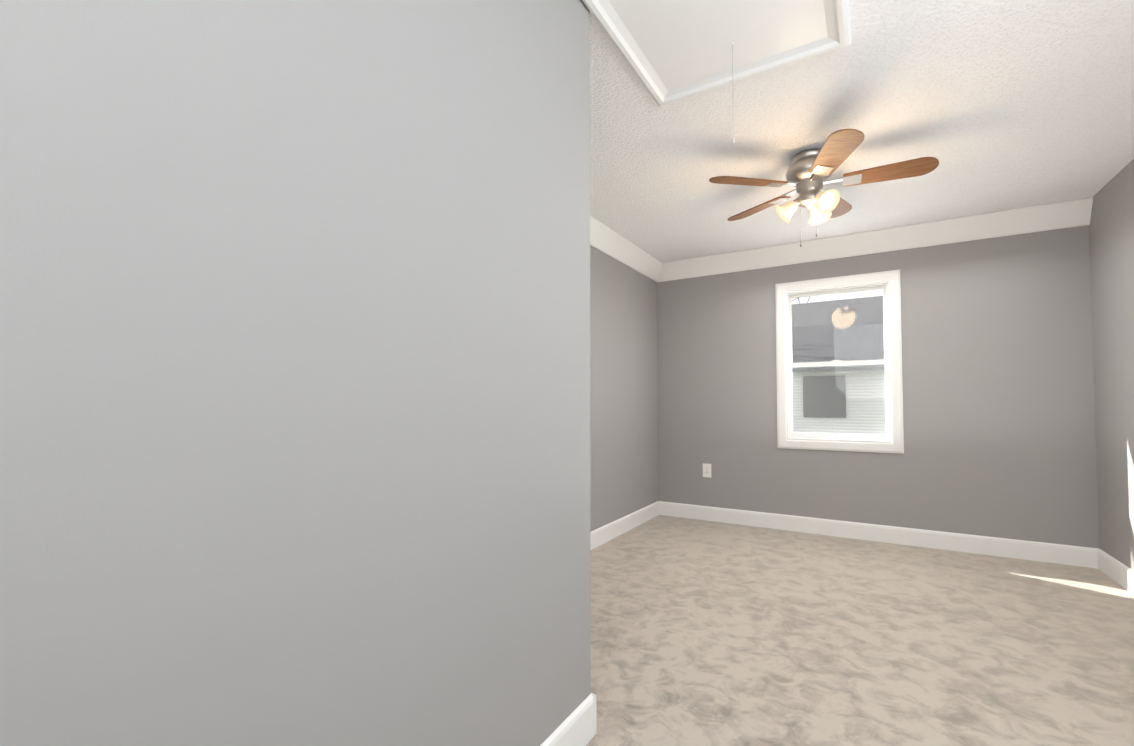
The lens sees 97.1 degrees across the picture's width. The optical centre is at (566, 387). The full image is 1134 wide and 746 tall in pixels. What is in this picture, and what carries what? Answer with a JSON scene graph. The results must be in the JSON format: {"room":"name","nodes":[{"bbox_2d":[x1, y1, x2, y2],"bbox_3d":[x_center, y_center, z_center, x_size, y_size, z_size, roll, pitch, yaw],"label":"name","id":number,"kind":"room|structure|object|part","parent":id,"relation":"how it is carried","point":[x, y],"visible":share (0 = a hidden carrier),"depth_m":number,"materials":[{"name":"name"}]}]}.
{"room":"empty bedroom","nodes":[
{"label":"empty bedroom","id":0,"kind":"room"},
{"bbox_2d":[0,0,590,745],"bbox_3d":[-0.574,-0.110,0.735,0.120,2.440,2.300,-1,-2,31],"label":"wall","id":1,"kind":"structure","parent":0,"point":[294,372],"depth_m":0.80,"materials":[{"name":"grey paint"}]},
{"bbox_2d":[540,693,596,745],"bbox_3d":[-0.513,1.043,0.670,0.014,0.130,2.314,-1,-2,31],"label":"baseboard","id":2,"kind":"structure","parent":1,"relation":"attached to","point":[577,726],"depth_m":1.56,"materials":[{"name":"white wood"}]},
{"bbox_2d":[590,245,657,531],"bbox_3d":[-0.605,-0.052,2.617,0.140,2.440,5.760,-1,-2,31],"label":"wall","id":3,"kind":"structure","parent":0,"point":[623,403],"depth_m":4.22,"materials":[{"name":"grey paint"}]},
{"bbox_2d":[590,501,659,550],"bbox_3d":[0.064,1.131,3.526,0.014,0.130,3.190,-1,-2,31],"label":"baseboard","id":4,"kind":"structure","parent":3,"relation":"attached to","point":[599,536],"depth_m":4.16,"materials":[{"name":"white wood"}]},
{"bbox_2d":[590,216,663,281],"bbox_3d":[0.096,-1.162,3.577,0.090,0.162,3.190,-1,-2,31],"label":"crown molding","id":5,"kind":"structure","parent":3,"relation":"attached to","point":[602,238],"depth_m":4.17,"materials":[{"name":"white wood"}]},
{"bbox_2d":[586,515,1133,745],"bbox_3d":[0.760,1.201,1.743,3.340,0.120,5.760,-1,-2,31],"label":"floor","id":6,"kind":"structure","parent":0,"point":[707,633],"depth_m":2.25,"materials":[{"name":"carpet"}]},
{"bbox_2d":[590,0,1133,262],"bbox_3d":[0.760,-1.357,1.821,3.340,0.120,5.760,-1,-2,31],"label":"ceiling","id":7,"kind":"structure","parent":0,"point":[995,105],"depth_m":2.44,"materials":[{"name":"white paint"}]},
{"bbox_2d":[582,0,850,143],"bbox_3d":[0.356,-1.113,1.439,0.758,0.391,1.460,-1,-2,31],"label":"hatch","id":8,"kind":"object","parent":7,"relation":"attached to","point":[671,51],"visible":1,"depth_m":1.84,"materials":[{"name":"white"}]},
{"bbox_3d":[0.356,-1.302,1.445,0.622,0.014,1.324,-1,-2,31],"label":"lid","id":9,"kind":"part","parent":8,"relation":"part of","materials":[{"name":"white plastic"}]},
{"bbox_2d":[709,129,938,246],"bbox_3d":[1.362,-1.015,2.725,1.076,0.508,1.098,-1,-2,31],"label":"fan","id":10,"kind":"object","parent":7,"relation":"hanging from","point":[809,173],"visible":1,"depth_m":2.63,"materials":[{"name":"brown wood"}]},
{"bbox_3d":[1.324,-1.120,2.736,0.236,0.298,0.236,-1,-2,31],"label":"motor","id":11,"kind":"part","parent":10,"relation":"part of","materials":[{"name":"silver metal"}]},
{"bbox_2d":[657,225,1098,547],"bbox_3d":[2.230,-0.004,4.182,3.060,2.440,0.130,-1,-2,31],"label":"wall","id":12,"kind":"structure","parent":0,"point":[999,428],"depth_m":3.77,"materials":[{"name":"grey paint"}]},
{"bbox_2d":[703,463,710,477],"bbox_3d":[1.298,0.770,4.647,0.080,0.126,0.009,-1,-2,31],"label":"electrical outlet","id":13,"kind":"object","parent":12,"relation":"attached to","point":[706,470],"visible":1,"depth_m":4.64,"materials":[{"name":"white plastic"}]},
{"bbox_2d":[775,270,903,453],"bbox_3d":[2.249,-0.194,4.185,0.908,1.428,0.183,-1,-2,31],"label":"window","id":14,"kind":"structure","parent":12,"relation":"in","point":[842,358],"depth_m":4.10,"materials":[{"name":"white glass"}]},
{"bbox_2d":[792,364,885,434],"bbox_3d":[2.272,0.116,4.213,0.710,0.600,0.001,-1,-2,31],"label":"screen","id":15,"kind":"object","parent":14,"relation":"attached to","point":[830,401],"depth_m":4.21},
{"bbox_3d":[2.249,-0.194,4.185,0.908,1.428,0.183,-1,-2,31],"label":"window sash","id":16,"kind":"part","parent":14,"relation":"part of","materials":[{"name":"white plastic"}]},
{"bbox_2d":[662,197,1092,280],"bbox_3d":[2.223,-1.147,4.092,2.940,0.162,0.090,-1,-2,31],"label":"crown molding","id":17,"kind":"structure","parent":12,"relation":"attached to","point":[1017,221],"depth_m":3.88,"materials":[{"name":"white wood"}]},
{"bbox_2d":[660,501,1095,567],"bbox_3d":[2.205,1.148,4.077,3.030,0.130,0.014,-1,-2,31],"label":"baseboard","id":18,"kind":"structure","parent":12,"relation":"attached to","point":[1080,556],"depth_m":3.86,"materials":[{"name":"white wood"}]},
{"bbox_2d":[1089,159,1133,570],"bbox_3d":[2.124,-0.104,0.947,0.140,2.440,5.760,-1,-2,31],"label":"wall","id":19,"kind":"structure","parent":0,"point":[1111,233],"depth_m":3.04,"materials":[{"name":"grey paint"}]},
{"bbox_2d":[1096,548,1133,594],"bbox_3d":[2.725,1.085,2.039,0.014,0.130,2.888,-1,-2,31],"label":"baseboard","id":20,"kind":"structure","parent":19,"relation":"attached to","point":[1113,568],"depth_m":3.04,"materials":[{"name":"white wood"}]},
{"label":"outside","id":21,"kind":"structure","parent":0,"visible":0},
{"bbox_3d":[23.419,3.268,41.639,120.000,0.300,85.930,-1,-2,31],"label":"ground","id":22,"kind":"structure","parent":21,"visible":0},
{"bbox_2d":[792,296,885,434],"bbox_3d":[17.411,-1.005,22.563,14.900,7.070,29.650,-1,-2,31],"label":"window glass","id":23,"kind":"object","parent":22,"relation":"on","point":[815,350],"depth_m":14.12,"materials":[{"name":"white"}]}
]}

